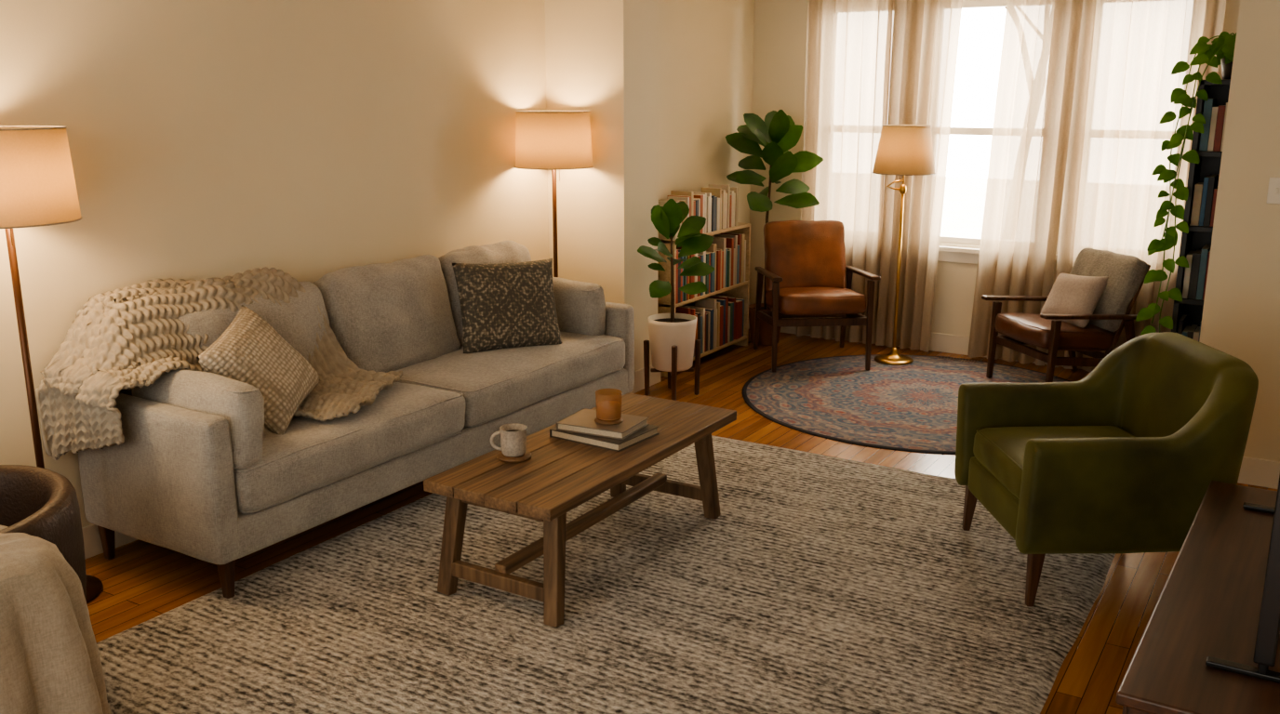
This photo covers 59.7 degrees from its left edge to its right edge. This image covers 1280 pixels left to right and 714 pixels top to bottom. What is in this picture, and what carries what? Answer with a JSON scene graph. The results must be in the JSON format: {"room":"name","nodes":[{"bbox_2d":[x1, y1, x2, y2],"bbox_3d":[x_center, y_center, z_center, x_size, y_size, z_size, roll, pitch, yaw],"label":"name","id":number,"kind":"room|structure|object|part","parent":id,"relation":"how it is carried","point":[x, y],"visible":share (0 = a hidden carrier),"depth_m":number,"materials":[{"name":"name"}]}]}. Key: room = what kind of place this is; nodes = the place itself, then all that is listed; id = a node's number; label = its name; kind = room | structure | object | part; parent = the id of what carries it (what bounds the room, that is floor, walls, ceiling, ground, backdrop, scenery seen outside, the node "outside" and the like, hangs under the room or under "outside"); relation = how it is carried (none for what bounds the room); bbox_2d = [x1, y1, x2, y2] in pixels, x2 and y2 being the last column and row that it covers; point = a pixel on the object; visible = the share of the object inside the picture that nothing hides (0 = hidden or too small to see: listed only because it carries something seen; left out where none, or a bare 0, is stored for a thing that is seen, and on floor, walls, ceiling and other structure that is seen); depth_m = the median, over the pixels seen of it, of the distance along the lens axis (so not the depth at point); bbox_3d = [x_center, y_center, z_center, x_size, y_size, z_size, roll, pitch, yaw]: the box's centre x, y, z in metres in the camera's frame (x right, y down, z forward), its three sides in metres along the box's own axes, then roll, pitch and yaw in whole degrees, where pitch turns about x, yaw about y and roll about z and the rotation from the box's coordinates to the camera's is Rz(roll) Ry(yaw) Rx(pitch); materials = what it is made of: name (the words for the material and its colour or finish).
{"room":"living room","nodes":[
{"label":"living room","id":0,"kind":"room"},
{"bbox_2d":[0,0,754,527],"bbox_3d":[-1.632,-0.595,4.607,0.690,2.600,9.370,8,16,31],"label":"wall","id":1,"kind":"structure","parent":0,"point":[309,140],"depth_m":5.26,"materials":[{"name":"paint"}]},
{"bbox_2d":[81,364,660,559],"bbox_3d":[-1.601,0.630,4.792,0.555,0.130,9.220,8,16,31],"label":"baseboard","id":2,"kind":"structure","parent":1,"relation":"attached to","point":[92,543],"depth_m":4.49,"materials":[{"name":"paint"}]},
{"bbox_2d":[85,328,1277,713],"bbox_3d":[0.226,0.984,3.816,5.050,0.100,9.370,8,16,31],"label":"floor","id":3,"kind":"structure","parent":0,"point":[144,581],"depth_m":4.35,"materials":[{"name":"brown wood"}]},
{"bbox_2d":[0,125,103,602],"bbox_3d":[-2.122,0.057,3.873,0.451,1.676,0.451,8,16,31],"label":"floor lamp","id":4,"kind":"object","parent":3,"relation":"on","point":[38,187],"visible":0.71,"depth_m":3.64,"materials":[{"name":"brown metal"}]},
{"bbox_3d":[-2.122,-0.606,3.713,0.444,0.310,0.444,8,16,31],"label":"lamp shade","id":5,"kind":"part","parent":4,"relation":"part of","materials":[{"name":"fabric"}]},
{"bbox_2d":[0,465,113,713],"bbox_3d":[-1.943,0.783,3.074,0.825,0.641,1.249,-9,16,-32],"label":"armchair","id":6,"kind":"object","parent":3,"relation":"on","point":[50,663],"visible":1,"depth_m":2.90,"materials":[{"name":"brown leather"}]},
{"bbox_2d":[77,240,634,599],"bbox_3d":[-1.080,0.088,5.199,0.851,0.994,2.797,8,16,31],"label":"sofa","id":7,"kind":"object","parent":3,"relation":"on","point":[197,472],"visible":0.69,"depth_m":4.57,"materials":[{"name":"grey fabric"}]},
{"bbox_3d":[-2.087,0.710,4.376,0.049,0.170,0.049,8,16,31],"label":"leg","id":8,"kind":"part","parent":7,"relation":"part of","materials":[{"name":"brown wood"}]},
{"bbox_3d":[-1.391,0.041,5.383,0.123,0.503,2.588,8,16,31],"label":"frame","id":9,"kind":"part","parent":7,"relation":"part of","materials":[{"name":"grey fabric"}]},
{"bbox_3d":[-1.793,0.428,4.116,0.816,0.542,0.123,8,16,31],"label":"arm","id":10,"kind":"part","parent":7,"relation":"part of","materials":[{"name":"grey fabric"}]},
{"bbox_2d":[34,266,402,460],"bbox_3d":[-1.596,0.000,4.469,1.473,0.617,0.707,-9,16,-34],"label":"knitted throw blanket","id":11,"kind":"object","parent":7,"relation":"on","point":[128,337],"visible":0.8,"depth_m":4.21,"materials":[{"name":"fabric"}]},
{"bbox_3d":[-1.486,0.796,4.018,0.049,0.170,0.049,8,16,31],"label":"leg","id":12,"kind":"part","parent":7,"relation":"part of","materials":[{"name":"brown wood"}]},
{"bbox_2d":[174,280,326,359],"bbox_3d":[-1.652,-0.007,4.706,0.304,0.556,0.840,-6,8,33],"label":"cushion","id":13,"kind":"object","parent":7,"relation":"on","point":[283,318],"depth_m":4.70,"materials":[{"name":"grey fabric"}]},
{"bbox_2d":[196,305,320,434],"bbox_3d":[-1.489,0.051,4.402,0.302,0.448,0.533,1,14,4],"label":"pillow","id":14,"kind":"object","parent":7,"relation":"on","point":[250,352],"visible":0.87,"depth_m":4.31,"materials":[{"name":"fabric"}]},
{"bbox_2d":[233,381,465,511],"bbox_3d":[-1.381,0.322,4.642,0.744,0.251,1.234,8,16,31],"label":"seat cushion","id":15,"kind":"object","parent":7,"relation":"on","point":[408,423],"depth_m":4.40,"materials":[{"name":"grey fabric"}]},
{"bbox_2d":[314,258,457,373],"bbox_3d":[-1.220,-0.176,5.393,0.302,0.566,0.814,-6,8,33],"label":"cushion","id":16,"kind":"object","parent":7,"relation":"on","point":[398,315],"depth_m":5.26,"materials":[{"name":"grey fabric"}]},
{"bbox_2d":[436,240,532,346],"bbox_3d":[-0.827,-0.332,6.023,0.299,0.568,0.718,-6,8,33],"label":"cushion","id":17,"kind":"object","parent":7,"relation":"on","point":[508,251],"depth_m":5.81,"materials":[{"name":"grey fabric"}]},
{"bbox_2d":[452,258,561,353],"bbox_3d":[-0.669,-0.258,5.704,0.574,0.475,0.238,-8,16,-29],"label":"patterned pillow","id":18,"kind":"object","parent":7,"relation":"on","point":[505,305],"visible":0.98,"depth_m":5.62,"materials":[{"name":"fabric"}]},
{"bbox_2d":[396,332,625,425],"bbox_3d":[-0.709,0.067,5.704,0.738,0.251,1.336,8,16,31],"label":"seat cushion","id":19,"kind":"object","parent":7,"relation":"on","point":[515,385],"depth_m":5.43,"materials":[{"name":"grey fabric"}]},
{"bbox_3d":[-0.396,-0.086,6.339,0.817,0.503,0.123,8,16,31],"label":"arm","id":20,"kind":"part","parent":7,"relation":"part of","materials":[{"name":"grey fabric"}]},
{"bbox_2d":[514,110,593,278],"bbox_3d":[-0.490,-0.571,6.481,0.451,1.676,0.451,8,16,31],"label":"floor lamp","id":21,"kind":"object","parent":3,"relation":"on","point":[553,140],"visible":0.75,"depth_m":6.15,"materials":[{"name":"beige fabric"}]},
{"bbox_3d":[-0.490,-1.234,6.321,0.444,0.310,0.444,8,16,31],"label":"lamp shade","id":22,"kind":"part","parent":21,"relation":"part of","materials":[{"name":"fabric"}]},
{"bbox_2d":[96,435,1115,713],"bbox_3d":[0.118,0.833,4.195,2.788,0.015,3.361,8,16,31],"label":"woven area rug","id":23,"kind":"object","parent":3,"relation":"on","point":[820,584],"visible":0.72,"depth_m":3.90,"materials":[{"name":"fabric"}]},
{"bbox_2d":[423,393,736,627],"bbox_3d":[-0.169,0.547,4.449,0.572,0.434,1.382,8,16,31],"label":"coffee table","id":24,"kind":"object","parent":23,"relation":"on","point":[559,476],"visible":0.9,"depth_m":4.06,"materials":[{"name":"brown wood"}]},
{"bbox_3d":[-0.676,0.664,4.038,0.084,0.399,0.109,8,16,31],"label":"leg","id":25,"kind":"part","parent":24,"relation":"part of","materials":[{"name":"brown wood"}]},
{"bbox_2d":[490,424,531,463],"bbox_3d":[-0.476,0.322,4.202,0.131,0.118,0.131,-12,18,-41],"label":"coffee mug","id":26,"kind":"object","parent":24,"relation":"on","point":[513,436],"visible":1,"depth_m":4.17,"materials":[{"name":"beige ceramic"}]},
{"bbox_3d":[-0.542,0.316,4.203,0.046,0.079,0.013,1,14,3],"label":"handle","id":27,"kind":"part","parent":26,"relation":"part of","materials":[{"name":"ceramic"}]},
{"bbox_3d":[-0.292,0.719,3.809,0.089,0.400,0.109,8,16,31],"label":"leg","id":28,"kind":"part","parent":24,"relation":"part of","materials":[{"name":"brown wood"}]},
{"bbox_2d":[549,408,659,452],"bbox_3d":[-0.143,0.284,4.478,0.344,0.063,0.280,9,16,33],"label":"stacked books","id":29,"kind":"object","parent":24,"relation":"on","point":[580,427],"visible":0.99,"depth_m":4.40,"materials":[{"name":"beige paper"}]},
{"bbox_2d":[594,400,623,425],"bbox_3d":[-0.125,0.197,4.445,0.116,0.121,0.116,8,16,31],"label":"glass candle","id":30,"kind":"object","parent":29,"relation":"on","point":[608,412],"visible":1,"depth_m":4.42,"materials":[{"name":"orange glass"}]},
{"bbox_3d":[-0.100,0.444,4.951,0.084,0.398,0.100,8,16,31],"label":"leg","id":31,"kind":"part","parent":24,"relation":"part of","materials":[{"name":"brown wood"}]},
{"bbox_3d":[0.284,0.499,4.723,0.089,0.399,0.100,8,16,31],"label":"leg","id":32,"kind":"part","parent":24,"relation":"part of","materials":[{"name":"brown wood"}]},
{"bbox_2d":[954,333,1258,607],"bbox_3d":[1.721,0.379,4.211,0.818,0.865,0.875,0,14,-2],"label":"velvet armchair","id":33,"kind":"object","parent":23,"relation":"on","point":[1124,457],"visible":0.97,"depth_m":3.88,"materials":[{"name":"green fabric"}]},
{"bbox_3d":[1.368,0.616,4.606,0.052,0.218,0.049,0,14,-2],"label":"leg","id":34,"kind":"part","parent":33,"relation":"part of","materials":[{"name":"brown wood"}]},
{"bbox_3d":[1.662,0.532,4.247,0.661,0.151,0.601,0,14,-2],"label":"seat","id":35,"kind":"part","parent":33,"relation":"part of","materials":[{"name":"green fabric"}]},
{"bbox_3d":[1.393,0.776,3.945,0.052,0.218,0.049,0,14,-2],"label":"leg","id":36,"kind":"part","parent":33,"relation":"part of","materials":[{"name":"brown wood"}]},
{"bbox_2d":[973,426,1133,500],"bbox_3d":[1.641,0.406,4.215,0.617,0.183,0.589,0,14,-2],"label":"seat cushion","id":37,"kind":"object","parent":33,"relation":"on","point":[999,451],"depth_m":4.28,"materials":[{"name":"green fabric"}]},
{"bbox_2d":[637,199,714,400],"bbox_3d":[0.211,-0.346,6.585,0.432,1.189,0.508,8,16,31],"label":"fiddle leaf fig","id":38,"kind":"object","parent":3,"relation":"on","point":[672,336],"visible":0.98,"depth_m":6.55,"materials":[{"name":"green plant"}]},
{"bbox_3d":[0.039,0.065,6.690,0.030,0.340,0.029,8,16,31],"label":"stand leg","id":39,"kind":"part","parent":38,"relation":"part of","materials":[{"name":"brown wood"}]},
{"bbox_3d":[0.185,0.028,6.847,0.029,0.340,0.030,8,16,31],"label":"stand leg","id":40,"kind":"part","parent":38,"relation":"part of","materials":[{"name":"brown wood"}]},
{"bbox_3d":[0.191,-0.453,6.578,0.025,0.520,0.033,-10,17,-35],"label":"stem","id":41,"kind":"part","parent":38,"relation":"part of","materials":[{"name":"green plant"}]},
{"bbox_2d":[647,313,697,372],"bbox_3d":[0.193,-0.085,6.662,0.294,0.305,0.294,8,16,31],"label":"pot","id":42,"kind":"object","parent":38,"relation":"on","point":[672,336],"depth_m":6.57,"materials":[{"name":"white ceramic"}]},
{"bbox_3d":[0.201,0.100,6.548,0.029,0.340,0.030,8,16,31],"label":"stand leg","id":43,"kind":"part","parent":38,"relation":"part of","materials":[{"name":"brown wood"}]},
{"bbox_3d":[0.346,0.062,6.705,0.030,0.340,0.029,8,16,31],"label":"stand leg","id":44,"kind":"part","parent":38,"relation":"part of","materials":[{"name":"brown wood"}]},
{"bbox_2d":[657,184,750,377],"bbox_3d":[0.381,-0.558,7.503,0.270,1.171,1.080,8,16,31],"label":"bookcase","id":45,"kind":"object","parent":3,"relation":"on","point":[721,312],"visible":0.67,"depth_m":7.50,"materials":[{"name":"brown wood"}]},
{"bbox_2d":[658,184,738,239],"bbox_3d":[0.376,-0.965,7.311,0.173,0.289,0.859,8,16,31],"label":"books","id":46,"kind":"object","parent":45,"relation":"on","point":[718,204],"depth_m":7.35,"materials":[{"name":"paper"}]},
{"bbox_2d":[675,295,744,357],"bbox_3d":[0.399,-0.224,7.553,0.197,0.340,0.988,8,16,31],"label":"books","id":47,"kind":"object","parent":45,"relation":"on","point":[720,319],"depth_m":7.59,"materials":[{"name":"multicoloured paper"}]},
{"bbox_2d":[675,232,746,304],"bbox_3d":[0.400,-0.612,7.462,0.199,0.346,0.993,8,16,31],"label":"books","id":48,"kind":"object","parent":45,"relation":"on","point":[726,254],"depth_m":7.53,"materials":[{"name":"multicoloured paper"}]},
{"bbox_2d":[725,109,823,346],"bbox_3d":[0.889,-0.912,7.930,0.600,1.659,0.665,-6,15,-25],"label":"fiddle leaf fig","id":49,"kind":"object","parent":3,"relation":"on","point":[779,133],"visible":0.84,"depth_m":7.73,"materials":[{"name":"plant"}]},
{"bbox_2d":[748,303,782,346],"bbox_3d":[0.908,-0.234,8.082,0.254,0.270,0.254,8,16,31],"label":"pot","id":50,"kind":"object","parent":49,"relation":"on","point":[765,339],"depth_m":8.01,"materials":[{"name":"ceramic"}]},
{"bbox_3d":[0.907,-0.897,7.910,0.034,1.161,0.058,-2,14,-10],"label":"stem","id":51,"kind":"part","parent":49,"relation":"part of","materials":[{"name":"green plant"}]},
{"bbox_2d":[742,354,1072,454],"bbox_3d":[1.696,0.237,6.684,2.164,0.008,2.164,8,16,31],"label":"rug","id":52,"kind":"object","parent":3,"relation":"on","point":[911,407],"visible":0.7,"depth_m":6.67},
{"bbox_2d":[753,220,880,373],"bbox_3d":[1.153,-0.424,7.469,0.692,0.914,0.790,-1,14,-4],"label":"leather armchair","id":53,"kind":"object","parent":52,"relation":"on","point":[806,276],"visible":1,"depth_m":7.58,"materials":[{"name":"brown leather"}]},
{"bbox_3d":[0.822,-0.322,7.768,0.040,0.575,0.154,-1,14,-4],"label":"leg","id":54,"kind":"part","parent":53,"relation":"part of","materials":[{"name":"brown wood"}]},
{"bbox_3d":[0.846,-0.258,7.464,0.025,0.099,0.553,-1,14,-4],"label":"rail","id":55,"kind":"part","parent":53,"relation":"part of","materials":[{"name":"brown wood"}]},
{"bbox_3d":[0.843,-0.550,7.373,0.062,0.065,0.710,-1,14,-4],"label":"armrest","id":56,"kind":"part","parent":53,"relation":"part of","materials":[{"name":"brown wood"}]},
{"bbox_3d":[0.868,-0.192,7.191,0.040,0.591,0.057,-1,14,-4],"label":"leg","id":57,"kind":"part","parent":53,"relation":"part of","materials":[{"name":"brown wood"}]},
{"bbox_3d":[1.135,-0.299,7.741,0.620,0.050,0.025,-1,14,-4],"label":"rail","id":58,"kind":"part","parent":53,"relation":"part of","materials":[{"name":"brown wood"}]},
{"bbox_2d":[762,220,847,290],"bbox_3d":[1.133,-0.681,7.664,0.571,0.523,0.178,-1,-2,-4],"label":"cushion","id":59,"kind":"object","parent":53,"relation":"on","point":[803,253],"depth_m":7.59,"materials":[{"name":"leather"}]},
{"bbox_2d":[765,287,866,315],"bbox_3d":[1.160,-0.375,7.405,0.578,0.170,0.563,-1,9,-4],"label":"seat cushion","id":60,"kind":"object","parent":53,"relation":"on","point":[788,300],"depth_m":7.15,"materials":[{"name":"leather"}]},
{"bbox_3d":[1.176,-0.226,7.225,0.620,0.050,0.025,-1,14,-4],"label":"rail","id":61,"kind":"part","parent":53,"relation":"part of","materials":[{"name":"brown wood"}]},
{"bbox_3d":[1.440,-0.333,7.815,0.040,0.575,0.154,-1,14,-4],"label":"leg","id":62,"kind":"part","parent":53,"relation":"part of","materials":[{"name":"brown wood"}]},
{"bbox_3d":[1.464,-0.269,7.511,0.025,0.099,0.553,-1,14,-4],"label":"rail","id":63,"kind":"part","parent":53,"relation":"part of","materials":[{"name":"brown wood"}]},
{"bbox_3d":[1.471,-0.561,7.421,0.062,0.065,0.710,-1,14,-4],"label":"armrest","id":64,"kind":"part","parent":53,"relation":"part of","materials":[{"name":"brown wood"}]},
{"bbox_3d":[1.486,-0.204,7.239,0.040,0.591,0.057,-1,14,-4],"label":"leg","id":65,"kind":"part","parent":53,"relation":"part of","materials":[{"name":"brown wood"}]},
{"bbox_2d":[871,124,935,365],"bbox_3d":[1.715,-0.734,7.368,0.407,1.561,0.407,8,16,31],"label":"brass floor lamp","id":66,"kind":"object","parent":52,"relation":"on","point":[903,150],"visible":1,"depth_m":7.10,"materials":[{"name":"fabric"}]},
{"bbox_3d":[1.661,-1.123,7.275,0.111,0.073,0.016,1,14,2],"label":"swing arm","id":67,"kind":"part","parent":66,"relation":"part of","materials":[{"name":"gold metal"}]},
{"bbox_3d":[1.715,-1.096,7.280,0.048,0.065,0.048,8,16,31],"label":"knob","id":68,"kind":"part","parent":66,"relation":"part of","materials":[{"name":"gold metal"}]},
{"bbox_3d":[1.715,-1.343,7.221,0.400,0.305,0.400,8,16,31],"label":"lamp shade","id":69,"kind":"part","parent":66,"relation":"part of","materials":[{"name":"fabric"}]},
{"bbox_2d":[981,247,1150,383],"bbox_3d":[2.587,-0.218,6.806,0.750,0.826,0.672,-4,14,-15],"label":"lounge chair","id":70,"kind":"object","parent":52,"relation":"on","point":[1126,274],"visible":0.86,"depth_m":6.60,"materials":[{"name":"brown wood"}]},
{"bbox_3d":[2.236,-0.108,7.053,0.057,0.491,0.040,-4,14,-15],"label":"leg","id":71,"kind":"part","parent":70,"relation":"part of","materials":[{"name":"brown wood"}]},
{"bbox_3d":[2.488,-0.104,7.126,0.514,0.099,0.025,-4,14,-15],"label":"rail","id":72,"kind":"part","parent":70,"relation":"part of","materials":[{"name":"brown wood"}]},
{"bbox_3d":[2.467,-0.372,7.061,0.670,0.065,0.062,-4,14,-15],"label":"armrest","id":73,"kind":"part","parent":70,"relation":"part of","materials":[{"name":"brown wood"}]},
{"bbox_3d":[2.332,-0.046,6.775,0.025,0.050,0.600,-4,14,-15],"label":"rail","id":74,"kind":"part","parent":70,"relation":"part of","materials":[{"name":"brown wood"}]},
{"bbox_3d":[2.396,0.028,6.491,0.057,0.491,0.040,-4,14,-15],"label":"leg","id":75,"kind":"part","parent":70,"relation":"part of","materials":[{"name":"brown wood"}]},
{"bbox_2d":[994,312,1114,351],"bbox_3d":[2.516,-0.157,6.800,0.524,0.169,0.558,1,13,-16],"label":"seat cushion","id":76,"kind":"object","parent":70,"relation":"on","point":[1031,329],"depth_m":6.60,"materials":[{"name":"brown leather"}]},
{"bbox_3d":[2.769,-0.133,7.199,0.153,0.476,0.040,-4,14,-15],"label":"leg","id":77,"kind":"part","parent":70,"relation":"part of","materials":[{"name":"brown wood"}]},
{"bbox_2d":[1040,272,1108,328],"bbox_3d":[2.611,-0.348,6.739,0.209,0.335,0.447,-4,14,-17],"label":"pillow","id":78,"kind":"object","parent":70,"relation":"on","point":[1070,294],"visible":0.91,"depth_m":6.64,"materials":[{"name":"fabric"}]},
{"bbox_3d":[2.648,0.031,6.564,0.514,0.099,0.025,-4,14,-15],"label":"rail","id":79,"kind":"part","parent":70,"relation":"part of","materials":[{"name":"brown wood"}]},
{"bbox_3d":[2.630,-0.234,6.490,0.670,0.065,0.062,-4,14,-15],"label":"armrest","id":80,"kind":"part","parent":70,"relation":"part of","materials":[{"name":"brown wood"}]},
{"bbox_3d":[2.794,-0.027,6.912,0.025,0.050,0.600,-4,14,-15],"label":"rail","id":81,"kind":"part","parent":70,"relation":"part of","materials":[{"name":"brown wood"}]},
{"bbox_2d":[1068,247,1148,332],"bbox_3d":[2.808,-0.417,6.822,0.177,0.483,0.551,21,7,-19],"label":"cushion","id":82,"kind":"object","parent":70,"relation":"on","point":[1126,274],"depth_m":6.62,"materials":[{"name":"grey fabric"}]},
{"bbox_3d":[2.893,-0.279,6.616,0.252,0.537,0.031,-4,14,-17],"label":"post","id":83,"kind":"part","parent":70,"relation":"part of","materials":[{"name":"brown wood"}]},
{"bbox_3d":[2.929,0.002,6.637,0.153,0.476,0.040,-4,14,-15],"label":"leg","id":84,"kind":"part","parent":70,"relation":"part of","materials":[{"name":"brown wood"}]},
{"bbox_2d":[938,356,977,363],"bbox_3d":[2.166,0.022,7.579,0.300,0.009,0.100,8,16,31],"label":"floor vent","id":85,"kind":"object","parent":3,"relation":"in","point":[940,356],"visible":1,"depth_m":7.58,"materials":[{"name":"metal"}]},
{"bbox_2d":[1115,480,1279,713],"bbox_3d":[1.630,0.854,2.967,0.476,0.550,1.580,9,16,32],"label":"tv console","id":86,"kind":"object","parent":3,"relation":"on","point":[1208,604],"visible":0.99,"depth_m":2.68,"materials":[{"name":"brown wood"}]},
{"bbox_3d":[1.185,0.863,2.653,0.012,0.330,0.485,9,16,32],"label":"door panel","id":87,"kind":"part","parent":86,"relation":"part of","materials":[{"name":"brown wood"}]},
{"bbox_2d":[1205,475,1279,683],"bbox_3d":[1.650,0.207,2.810,0.220,0.778,1.260,8,16,31],"label":"television","id":88,"kind":"object","parent":86,"relation":"on","point":[1269,621],"visible":1,"depth_m":2.35,"materials":[{"name":"plastic"}]},
{"bbox_3d":[1.650,0.179,2.803,0.040,0.720,1.260,8,16,31],"label":"panel","id":89,"kind":"part","parent":88,"relation":"part of","materials":[{"name":"plastic"}]},
{"bbox_2d":[1170,80,1230,343],"bbox_3d":[3.001,-0.416,5.488,0.620,1.840,0.300,8,16,31],"label":"bookshelf","id":90,"kind":"object","parent":3,"relation":"on","point":[1203,178],"visible":0.16,"depth_m":5.48,"materials":[{"name":"black paint"}]},
{"bbox_2d":[1135,31,1236,335],"bbox_3d":[2.771,-0.770,5.450,0.506,1.585,0.412,8,16,31],"label":"pothos","id":91,"kind":"object","parent":90,"relation":"on","point":[1223,45],"visible":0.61,"depth_m":5.37,"materials":[{"name":"green plant"}]},
{"bbox_2d":[1177,314,1201,343],"bbox_3d":[2.979,-0.060,5.556,0.541,0.265,0.205,8,16,31],"label":"books","id":92,"kind":"object","parent":90,"relation":"on","point":[1193,332],"depth_m":5.59,"materials":[{"name":"black"}]},
{"bbox_2d":[1181,244,1211,300],"bbox_3d":[2.981,-0.403,5.472,0.545,0.251,0.207,8,16,31],"label":"books","id":93,"kind":"object","parent":90,"relation":"on","point":[1193,278],"depth_m":5.51,"materials":[{"name":"multicoloured paper"}]},
{"bbox_2d":[1189,173,1218,226],"bbox_3d":[2.978,-0.760,5.384,0.542,0.266,0.199,8,16,31],"label":"books","id":94,"kind":"object","parent":90,"relation":"on","point":[1203,195],"depth_m":5.43,"materials":[{"name":"multicoloured paper"}]},
{"bbox_2d":[1199,98,1227,151],"bbox_3d":[2.973,-1.111,5.303,0.530,0.268,0.201,8,16,31],"label":"books","id":95,"kind":"object","parent":90,"relation":"on","point":[1212,138],"depth_m":5.34,"materials":[{"name":"multicoloured paper"}]},
{"bbox_2d":[1220,53,1232,79],"bbox_3d":[2.857,-1.388,5.308,0.190,0.130,0.190,8,16,31],"label":"pot","id":96,"kind":"object","parent":90,"relation":"on","point":[1226,64],"depth_m":5.29,"materials":[{"name":"black ceramic"}]},
{"bbox_2d":[748,0,1239,336],"bbox_3d":[2.763,-1.230,7.245,4.450,2.600,0.150,8,16,31],"label":"wall","id":97,"kind":"structure","parent":0,"point":[780,26],"depth_m":8.02,"materials":[{"name":"paint"}]},
{"bbox_2d":[748,318,1082,369],"bbox_3d":[2.726,-0.013,7.462,4.435,0.130,0.015,8,16,31],"label":"baseboard","id":98,"kind":"structure","parent":97,"relation":"attached to","point":[938,342],"depth_m":7.80,"materials":[{"name":"paint"}]},
{"bbox_2d":[937,0,1007,264],"bbox_3d":[2.298,-1.484,7.399,1.020,1.740,0.140,8,16,31],"label":"window","id":99,"kind":"structure","parent":97,"relation":"in","point":[951,254],"depth_m":7.58,"materials":[{"name":"paint"}]},
{"bbox_2d":[1055,212,1061,259],"bbox_3d":[3.066,-1.373,6.941,0.820,1.740,0.140,8,16,31],"label":"window","id":100,"kind":"structure","parent":97,"relation":"in","point":[1060,212],"depth_m":7.26,"materials":[{"name":"paint"}]},
{"bbox_3d":[2.284,-2.363,7.098,2.965,0.044,0.142,8,16,31],"label":"curtain rod","id":101,"kind":"object","parent":97,"relation":"attached to","visible":0},
{"bbox_2d":[796,0,892,344],"bbox_3d":[1.414,-1.295,7.843,0.608,2.395,0.122,8,16,31],"label":"sheer curtain","id":102,"kind":"object","parent":101,"relation":"hanging from","point":[846,39],"visible":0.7,"depth_m":7.75,"materials":[{"name":"fabric"}]},
{"bbox_2d":[871,0,962,351],"bbox_3d":[1.873,-1.229,7.571,0.502,2.395,0.119,8,16,31],"label":"sheer curtain","id":103,"kind":"object","parent":101,"relation":"hanging from","point":[923,35],"visible":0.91,"depth_m":7.53,"materials":[{"name":"fabric"}]},
{"bbox_2d":[967,0,1083,365],"bbox_3d":[2.472,-1.143,7.212,0.564,2.395,0.114,8,16,31],"label":"sheer curtain","id":104,"kind":"object","parent":101,"relation":"hanging from","point":[1032,126],"visible":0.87,"depth_m":7.15,"materials":[{"name":"fabric"}]},
{"bbox_2d":[1054,0,1226,372],"bbox_3d":[3.031,-1.063,6.882,0.817,2.395,0.120,8,16,31],"label":"sheer curtain","id":105,"kind":"object","parent":101,"relation":"hanging from","point":[1128,50],"visible":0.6,"depth_m":6.83,"materials":[{"name":"fabric"}]},
{"bbox_2d":[1199,0,1279,461],"bbox_3d":[3.167,-0.652,4.844,1.180,2.600,0.200,8,16,31],"label":"wall partition","id":106,"kind":"structure","parent":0,"point":[1241,316],"depth_m":5.02,"materials":[{"name":"paint"}]},
{"bbox_2d":[1266,177,1279,204],"bbox_3d":[2.807,-0.732,4.920,0.070,0.116,0.018,8,16,31],"label":"light switch","id":107,"kind":"object","parent":106,"relation":"attached to","point":[1273,190],"visible":1,"depth_m":4.93,"materials":[{"name":"plastic"}]},
{"label":"outside","id":108,"kind":"structure","parent":0,"visible":0},
{"bbox_2d":[940,176,987,238],"bbox_3d":[8.167,-1.732,17.229,24.000,0.100,22.210,8,16,31],"label":"window pane","id":109,"kind":"structure","parent":108,"point":[964,201],"depth_m":22.26,"materials":[{"name":"white glass"}]},
{"bbox_3d":[2.315,-0.029,2.255,0.150,2.600,9.370,8,16,31],"label":"wall","id":110,"kind":"structure","parent":0,"visible":0},
{"bbox_2d":[1238,456,1279,489],"bbox_3d":[1.257,1.275,2.117,1.195,0.130,7.515,8,16,31],"label":"baseboard","id":111,"kind":"structure","parent":110,"relation":"attached to","point":[1254,472],"depth_m":5.17,"materials":[{"name":"paint"}]}
]}

